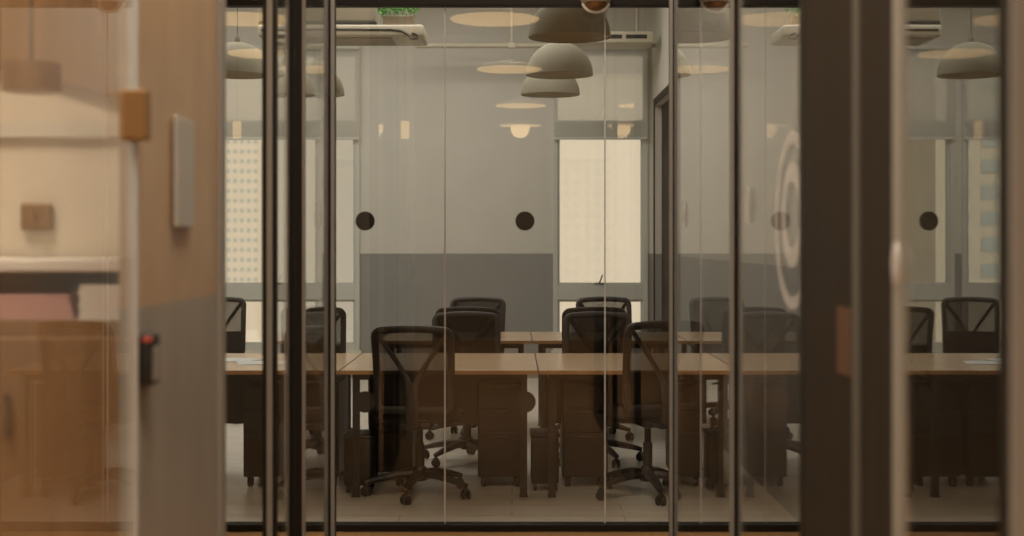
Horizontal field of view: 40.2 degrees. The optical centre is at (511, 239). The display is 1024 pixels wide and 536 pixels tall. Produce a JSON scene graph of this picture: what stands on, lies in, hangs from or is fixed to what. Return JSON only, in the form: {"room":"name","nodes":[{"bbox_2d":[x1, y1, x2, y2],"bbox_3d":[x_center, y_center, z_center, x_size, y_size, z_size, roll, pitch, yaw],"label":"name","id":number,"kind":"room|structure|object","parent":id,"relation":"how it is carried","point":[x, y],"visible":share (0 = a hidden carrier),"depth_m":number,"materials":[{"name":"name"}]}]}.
{"room":"office","nodes":[
{"label":"office","id":0,"kind":"room"},
{"bbox_2d":[0,71,118,257],"bbox_3d":[-2.368,-0.820,3.660,3.065,4.600,0.080,0,0,0],"label":"wall","id":1,"kind":"structure","parent":0,"point":[79,177],"depth_m":3.62,"materials":[{"name":"beige paint"}]},
{"bbox_2d":[21,203,52,229],"bbox_3d":[-1.225,-0.060,3.590,0.080,0.070,0.061,0,0,0],"label":"light switch","id":2,"kind":"object","parent":1,"relation":"attached to","point":[34,216],"visible":1,"depth_m":3.60,"materials":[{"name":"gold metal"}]},
{"bbox_2d":[0,0,118,100],"bbox_3d":[-1.195,-0.575,3.610,0.710,0.590,0.020,0,0,0],"label":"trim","id":3,"kind":"structure","parent":1,"relation":"attached to","point":[82,36],"depth_m":3.60,"materials":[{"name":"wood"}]},
{"bbox_2d":[0,122,118,137],"bbox_3d":[-2.368,-0.285,3.612,3.065,0.040,0.015,0,0,0],"label":"trim","id":4,"kind":"structure","parent":1,"relation":"attached to","point":[7,129],"depth_m":3.60,"materials":[{"name":"paint"}]},
{"bbox_2d":[119,0,335,535],"bbox_3d":[-0.806,-0.820,4.575,0.088,4.600,3.200,0,0,0],"label":"wall","id":5,"kind":"structure","parent":0,"point":[182,43],"depth_m":3.69,"materials":[{"name":"grey wood"}]},
{"bbox_2d":[123,0,150,535],"bbox_3d":[-0.789,0.175,2.482,0.050,2.590,0.965,0,0,0],"label":"door frame","id":6,"kind":"structure","parent":5,"relation":"in","point":[136,102],"depth_m":2.94,"materials":[{"name":"grey"}]},
{"bbox_2d":[138,331,160,386],"bbox_3d":[-0.783,0.258,3.029,0.033,0.115,0.092,0,0,0],"label":"card reader","id":7,"kind":"object","parent":5,"relation":"attached to","point":[149,347],"visible":1,"depth_m":2.99,"materials":[{"name":"black plastic"}]},
{"bbox_2d":[173,116,193,227],"bbox_3d":[-0.792,-0.161,3.370,0.016,0.262,0.170,0,0,0],"label":"wall plaque","id":8,"kind":"object","parent":5,"relation":"attached to","point":[183,129],"visible":1,"depth_m":3.34,"materials":[{"name":"grey metal"}]},
{"bbox_2d":[226,8,651,370],"bbox_3d":[-1.650,-0.670,15.090,6.700,4.300,0.180,0,0,0],"label":"wall","id":9,"kind":"structure","parent":0,"point":[499,140],"depth_m":15.00,"materials":[{"name":"paint"}]},
{"bbox_2d":[226,49,361,352],"bbox_3d":[-2.495,-0.415,15.005,1.770,3.250,0.189,0,0,0],"label":"window","id":10,"kind":"structure","parent":9,"relation":"in","point":[250,292],"depth_m":14.98,"materials":[{"name":"silver metal"}]},
{"bbox_2d":[226,45,358,139],"bbox_3d":[-2.495,-1.577,14.940,1.720,1.015,0.060,0,0,0],"label":"roller blind","id":11,"kind":"object","parent":10,"relation":"attached to","point":[259,47],"visible":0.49,"depth_m":14.93,"materials":[{"name":"fabric"}]},
{"bbox_2d":[351,371,537,377],"bbox_3d":[-1.650,1.440,14.992,6.300,0.080,0.015,0,0,0],"label":"baseboard","id":12,"kind":"structure","parent":9,"relation":"attached to","point":[528,376],"depth_m":14.98,"materials":[{"name":"grey metal"}]},
{"bbox_2d":[551,50,647,352],"bbox_3d":[0.948,-0.415,15.005,1.055,3.250,0.189,0,0,0],"label":"window","id":13,"kind":"structure","parent":9,"relation":"in","point":[562,292],"depth_m":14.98,"materials":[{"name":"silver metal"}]},
{"bbox_2d":[554,49,647,139],"bbox_3d":[0.948,-1.577,14.940,1.005,1.015,0.060,0,0,0],"label":"roller blind","id":14,"kind":"object","parent":13,"relation":"attached to","point":[555,138],"visible":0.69,"depth_m":14.93,"materials":[{"name":"fabric"}]},
{"bbox_2d":[226,378,798,535],"bbox_3d":[-0.400,1.530,4.000,9.200,0.100,22.400,0,0,0],"label":"floor","id":15,"kind":"structure","parent":0,"point":[499,500],"depth_m":7.99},
{"bbox_2d":[0,258,118,535],"bbox_3d":[-1.215,0.752,3.434,0.740,1.415,0.331,0,0,0],"label":"cabinet","id":16,"kind":"object","parent":15,"relation":"on","point":[59,379],"visible":0.48,"depth_m":3.29,"materials":[{"name":"brown wood"}]},
{"bbox_2d":[0,292,82,319],"bbox_3d":[-1.140,0.160,3.410,0.200,0.059,0.180,0,0,0],"label":"folded cloth","id":17,"kind":"object","parent":16,"relation":"on","point":[20,305],"visible":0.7,"depth_m":3.32,"materials":[{"name":"pink fabric"}]},
{"bbox_2d":[78,282,118,319],"bbox_3d":[-0.953,0.148,3.410,0.144,0.083,0.200,0,0,0],"label":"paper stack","id":18,"kind":"object","parent":16,"relation":"on","point":[99,301],"visible":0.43,"depth_m":3.31,"materials":[{"name":"white paper"}]},
{"bbox_2d":[226,297,245,352],"bbox_3d":[-2.413,0.978,11.523,0.652,1.002,0.642,0,0,-11],"label":"office chair","id":19,"kind":"object","parent":15,"relation":"on","point":[235,306],"visible":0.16,"depth_m":11.76,"materials":[{"name":"black plastic"}]},
{"bbox_2d":[243,382,286,485],"bbox_3d":[-1.470,1.167,8.591,0.270,0.624,0.518,0,0,0],"label":"drawer pedestal","id":20,"kind":"object","parent":15,"relation":"on","point":[252,391],"visible":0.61,"depth_m":8.34,"materials":[{"name":"black wood"}]},
{"bbox_2d":[226,353,361,429],"bbox_3d":[-1.542,1.110,8.550,1.119,0.740,1.203,0,0,0],"label":"desk","id":21,"kind":"object","parent":15,"relation":"on","point":[237,375],"visible":0.14,"depth_m":8.54,"materials":[{"name":"brown wood"}]},
{"bbox_2d":[226,358,259,361],"bbox_3d":[-1.720,0.737,8.620,0.300,0.003,0.210,0,0,17],"label":"paper sheet","id":22,"kind":"object","parent":21,"relation":"on","point":[227,359],"visible":0.62,"depth_m":8.63,"materials":[{"name":"white paper"}]},
{"bbox_2d":[226,380,286,382],"bbox_3d":[-1.542,0.830,8.479,0.400,0.060,0.102,0,0,0],"label":"cable tray","id":23,"kind":"object","parent":21,"relation":"on","point":[227,381],"depth_m":8.43,"materials":[{"name":"black metal"}]},
{"bbox_2d":[237,361,286,364],"bbox_3d":[-1.500,0.737,8.420,0.300,0.003,0.210,0,0,-14],"label":"paper sheet","id":24,"kind":"object","parent":21,"relation":"on","point":[242,362],"visible":0.62,"depth_m":8.42,"materials":[{"name":"white paper"}]},
{"bbox_2d":[280,306,351,428],"bbox_3d":[-1.460,0.978,10.378,0.652,1.002,0.642,0,0,-3],"label":"office chair","id":25,"kind":"object","parent":15,"relation":"on","point":[311,311],"visible":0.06,"depth_m":10.14,"materials":[{"name":"black plastic"}]},
{"bbox_2d":[306,375,347,485],"bbox_3d":[-1.170,1.167,8.591,0.270,0.624,0.518,0,0,0],"label":"drawer pedestal","id":26,"kind":"object","parent":15,"relation":"on","point":[341,380],"visible":0.5,"depth_m":8.35,"materials":[{"name":"brown wood"}]},
{"bbox_2d":[343,429,376,492],"bbox_3d":[-0.900,1.310,8.300,0.176,0.340,0.274,0,0,0],"label":"computer tower","id":27,"kind":"object","parent":15,"relation":"on","point":[367,436],"visible":0.62,"depth_m":8.17,"materials":[{"name":"black metal"}]},
{"bbox_2d":[368,380,416,481],"bbox_3d":[-0.740,1.167,8.761,0.270,0.624,0.518,0,0,0],"label":"drawer pedestal","id":28,"kind":"object","parent":15,"relation":"on","point":[395,446],"visible":0.3,"depth_m":8.52,"materials":[{"name":"brown wood"}]},
{"bbox_2d":[360,325,470,504],"bbox_3d":[-0.548,0.978,8.110,0.652,1.002,0.642,0,0,5],"label":"office chair","id":29,"kind":"object","parent":15,"relation":"on","point":[408,360],"visible":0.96,"depth_m":7.89,"materials":[{"name":"black plastic"}]},
{"bbox_2d":[340,353,536,497],"bbox_3d":[-0.415,1.110,8.550,1.119,0.740,1.203,0,0,0],"label":"desk","id":30,"kind":"object","parent":15,"relation":"on","point":[470,368],"visible":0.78,"depth_m":8.05,"materials":[{"name":"brown wood"}]},
{"bbox_2d":[455,380,476,382],"bbox_3d":[-0.415,0.830,8.479,0.400,0.060,0.102,0,0,0],"label":"cable tray","id":31,"kind":"object","parent":30,"relation":"on","point":[456,381],"depth_m":8.43,"materials":[{"name":"black metal"}]},
{"bbox_2d":[424,311,500,466],"bbox_3d":[-0.290,0.986,9.382,0.652,0.988,0.642,0,0,-3],"label":"office chair","id":32,"kind":"object","parent":15,"relation":"on","point":[474,331],"visible":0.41,"depth_m":9.61,"materials":[{"name":"black plastic"}]},
{"bbox_2d":[425,307,499,439],"bbox_3d":[-0.317,0.981,10.409,0.652,0.998,0.642,0,0,3],"label":"office chair","id":33,"kind":"object","parent":15,"relation":"on","point":[429,435],"visible":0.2,"depth_m":10.14,"materials":[{"name":"black plastic"}]},
{"bbox_2d":[450,296,505,352],"bbox_3d":[-0.297,0.978,11.540,0.652,1.002,0.642,0,0,5],"label":"office chair","id":34,"kind":"object","parent":15,"relation":"on","point":[499,304],"visible":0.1,"depth_m":11.80,"materials":[{"name":"black plastic"}]},
{"bbox_2d":[478,380,519,485],"bbox_3d":[-0.070,1.167,8.591,0.270,0.624,0.518,0,0,0],"label":"drawer pedestal","id":35,"kind":"object","parent":15,"relation":"on","point":[498,416],"visible":0.9,"depth_m":8.34,"materials":[{"name":"brown wood"}]},
{"bbox_2d":[500,332,531,352],"bbox_3d":[-0.415,1.110,10.790,1.119,0.740,0.983,0,0,0],"label":"desk","id":36,"kind":"object","parent":15,"relation":"on","point":[508,339],"visible":0.27,"depth_m":10.40,"materials":[{"name":"brown wood"}]},
{"bbox_2d":[530,428,559,490],"bbox_3d":[0.195,1.310,8.360,0.176,0.340,0.274,0,0,0],"label":"computer tower","id":37,"kind":"object","parent":15,"relation":"on","point":[539,436],"visible":0.83,"depth_m":8.23,"materials":[{"name":"black metal"}]},
{"bbox_2d":[531,332,561,427],"bbox_3d":[0.713,1.110,10.790,1.119,0.740,0.983,0,0,0],"label":"desk","id":38,"kind":"object","parent":15,"relation":"on","point":[544,340],"visible":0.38,"depth_m":10.40,"materials":[{"name":"brown wood"}]},
{"bbox_2d":[560,380,607,485],"bbox_3d":[0.437,1.167,8.591,0.270,0.624,0.518,0,0,0],"label":"drawer pedestal","id":39,"kind":"object","parent":15,"relation":"on","point":[581,428],"visible":0.88,"depth_m":8.34,"materials":[{"name":"brown wood"}]},
{"bbox_2d":[555,307,633,440],"bbox_3d":[0.566,0.981,10.408,0.652,0.998,0.642,0,0,-5],"label":"office chair","id":40,"kind":"object","parent":15,"relation":"on","point":[612,428],"visible":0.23,"depth_m":10.15,"materials":[{"name":"black plastic"}]},
{"bbox_2d":[559,311,642,467],"bbox_3d":[0.569,0.986,9.380,0.652,0.988,0.642,0,0,7],"label":"office chair","id":41,"kind":"object","parent":15,"relation":"on","point":[583,332],"visible":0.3,"depth_m":9.61,"materials":[{"name":"black plastic"}]},
{"bbox_2d":[576,296,631,318],"bbox_3d":[0.809,0.978,11.542,0.652,1.002,0.642,0,0,-6],"label":"office chair","id":42,"kind":"object","parent":15,"relation":"on","point":[618,302],"visible":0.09,"depth_m":11.80,"materials":[{"name":"black plastic"}]},
{"bbox_2d":[535,353,728,497],"bbox_3d":[0.713,1.110,8.550,1.119,0.740,1.203,0,0,0],"label":"desk","id":43,"kind":"object","parent":15,"relation":"on","point":[555,368],"visible":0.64,"depth_m":8.08,"materials":[{"name":"brown wood"}]},
{"bbox_2d":[597,380,621,382],"bbox_3d":[0.713,0.830,8.479,0.400,0.060,0.102,0,0,0],"label":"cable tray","id":44,"kind":"object","parent":43,"relation":"on","point":[608,381],"depth_m":8.43,"materials":[{"name":"black metal"}]},
{"bbox_2d":[596,320,668,505],"bbox_3d":[0.779,0.963,8.077,0.652,1.033,0.642,0,0,-14],"label":"office chair","id":45,"kind":"object","parent":15,"relation":"on","point":[645,369],"visible":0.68,"depth_m":7.84,"materials":[{"name":"black plastic"}]},
{"bbox_2d":[666,380,714,487],"bbox_3d":[1.100,1.167,8.541,0.270,0.624,0.518,0,0,0],"label":"drawer pedestal","id":46,"kind":"object","parent":15,"relation":"on","point":[710,384],"visible":0.07,"depth_m":8.29,"materials":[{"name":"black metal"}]},
{"bbox_2d":[226,0,798,531],"bbox_3d":[-1.250,-0.670,7.140,5.500,4.300,0.080,0,0,0],"label":"wall","id":47,"kind":"structure","parent":0,"point":[365,401],"depth_m":7.13,"materials":[{"name":"clear glass"}]},
{"bbox_2d":[581,0,610,13],"bbox_3d":[0.420,-1.224,7.030,0.156,0.181,0.156,0,0,0],"label":"dome camera","id":48,"kind":"object","parent":47,"relation":"attached to","point":[591,6],"visible":1,"depth_m":7.00,"materials":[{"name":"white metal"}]},
{"bbox_2d":[652,0,999,535],"bbox_3d":[2.850,-0.820,8.450,2.700,4.600,13.100,0,0,0],"label":"wall","id":49,"kind":"structure","parent":0,"point":[956,43],"depth_m":5.15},
{"bbox_2d":[653,84,668,320],"bbox_3d":[1.549,0.000,13.615,0.122,2.960,2.270,0,0,0],"label":"door","id":50,"kind":"structure","parent":49,"relation":"in","point":[665,107],"depth_m":14.41,"materials":[{"name":"grey metal"}]},
{"bbox_2d":[669,0,1023,535],"bbox_3d":[0.718,-0.820,4.101,0.064,4.600,4.367,0,0,0],"label":"wall","id":51,"kind":"structure","parent":0,"point":[688,19],"depth_m":4.50,"materials":[{"name":"clear glass"}]},
{"bbox_2d":[804,0,860,535],"bbox_3d":[0.718,-0.807,3.042,0.064,4.565,0.535,0,0,0],"label":"door","id":52,"kind":"structure","parent":51,"relation":"in","point":[832,28],"depth_m":3.02,"materials":[{"name":"brown wood"}]},
{"bbox_2d":[861,0,912,535],"bbox_3d":[0.697,-0.807,2.618,0.037,4.565,0.305,0,0,0],"label":"door","id":53,"kind":"structure","parent":51,"relation":"in","point":[886,25],"depth_m":2.58,"materials":[{"name":"brown wood"}]},
{"bbox_3d":[-1.650,-2.880,11.170,6.700,0.120,8.260,0,0,0],"label":"ceiling","id":54,"kind":"structure","parent":0,"visible":0},
{"bbox_2d":[226,8,261,78],"bbox_3d":[-2.050,-2.024,10.450,0.500,1.592,0.500,0,0,0],"label":"dome pendant","id":55,"kind":"object","parent":54,"relation":"hanging from","point":[243,60],"visible":0.69,"depth_m":10.28,"materials":[{"name":"grey metal"}]},
{"bbox_2d":[286,59,344,97],"bbox_3d":[-1.670,-2.024,11.860,0.500,1.592,0.500,0,0,0],"label":"dome pendant","id":56,"kind":"object","parent":54,"relation":"hanging from","point":[311,71],"visible":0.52,"depth_m":11.72,"materials":[{"name":"white metal"}]},
{"bbox_2d":[258,8,427,45],"bbox_3d":[-1.347,-2.196,11.280,1.305,1.248,0.580,0,0,0],"label":"air conditioner","id":57,"kind":"object","parent":54,"relation":"hanging from","point":[354,26],"visible":0.66,"depth_m":11.05,"materials":[{"name":"beige plastic"}]},
{"bbox_2d":[278,37,395,45],"bbox_3d":[-1.450,-1.599,11.280,1.000,0.010,0.440,0,0,0],"label":"grille","id":58,"kind":"object","parent":57,"relation":"attached to","point":[310,41],"depth_m":11.24,"materials":[{"name":"white"}]},
{"bbox_2d":[377,8,419,24],"bbox_3d":[-0.900,-1.817,11.129,0.342,0.241,0.261,0,0,0],"label":"trailing plant","id":59,"kind":"object","parent":57,"relation":"on","point":[387,20],"visible":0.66,"depth_m":11.08,"materials":[{"name":"green plant"}]},
{"bbox_2d":[416,8,655,48],"bbox_3d":[0.245,-2.405,14.550,2.490,0.830,0.060,0,0,0],"label":"conduit pipe","id":60,"kind":"object","parent":54,"relation":"hanging from","point":[511,45],"visible":0.48,"depth_m":14.53,"materials":[{"name":"beige plastic"}]},
{"bbox_2d":[521,76,579,97],"bbox_3d":[0.325,-2.024,11.860,0.500,1.592,0.500,0,0,0],"label":"dome pendant","id":61,"kind":"object","parent":54,"relation":"hanging from","point":[531,87],"visible":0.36,"depth_m":11.69,"materials":[{"name":"grey metal"}]},
{"bbox_2d":[526,43,592,78],"bbox_3d":[0.355,-2.024,10.450,0.500,1.592,0.500,0,0,0],"label":"dome pendant","id":62,"kind":"object","parent":54,"relation":"hanging from","point":[552,60],"visible":0.87,"depth_m":10.28,"materials":[{"name":"white metal"}]},
{"bbox_2d":[529,8,610,42],"bbox_3d":[0.350,-2.024,8.500,0.500,1.592,0.500,0,0,0],"label":"dome pendant","id":63,"kind":"object","parent":54,"relation":"hanging from","point":[549,25],"visible":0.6,"depth_m":8.33,"materials":[{"name":"metal"}]},
{"bbox_2d":[570,8,653,49],"bbox_3d":[1.000,-2.395,14.248,0.840,0.850,0.504,0,0,0],"label":"air conditioner","id":64,"kind":"object","parent":54,"relation":"hanging from","point":[619,40],"visible":0.59,"depth_m":14.01,"materials":[{"name":"beige plastic"}]},
{"bbox_2d":[610,34,621,38],"bbox_3d":[0.995,-2.035,13.999,0.210,0.040,0.007,0,0,0],"label":"vent","id":65,"kind":"object","parent":64,"relation":"attached to","point":[613,36],"depth_m":14.00,"materials":[{"name":"grey metal"}]},
{"bbox_2d":[626,34,646,38],"bbox_3d":[1.245,-2.035,13.999,0.210,0.040,0.007,0,0,0],"label":"vent","id":66,"kind":"object","parent":64,"relation":"attached to","point":[628,36],"depth_m":14.00,"materials":[{"name":"grey metal"}]},
{"bbox_3d":[0.000,-3.180,-0.080,8.400,0.120,14.240,0,0,0],"label":"ceiling","id":67,"kind":"structure","parent":0,"visible":0},
{"bbox_2d":[1,0,60,94],"bbox_3d":[-1.140,-1.735,3.320,0.136,2.770,0.136,0,0,0],"label":"drum pendant","id":68,"kind":"object","parent":67,"relation":"hanging from","point":[29,77],"visible":1,"depth_m":3.27,"materials":[{"name":"brown fabric"}]},
{"label":"outside","id":69,"kind":"structure","parent":0,"visible":0},
{"bbox_2d":[226,79,261,341],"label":"window","id":70,"kind":"structure","parent":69,"point":[243,96],"depth_m":399.98,"materials":[{"name":"grey"}]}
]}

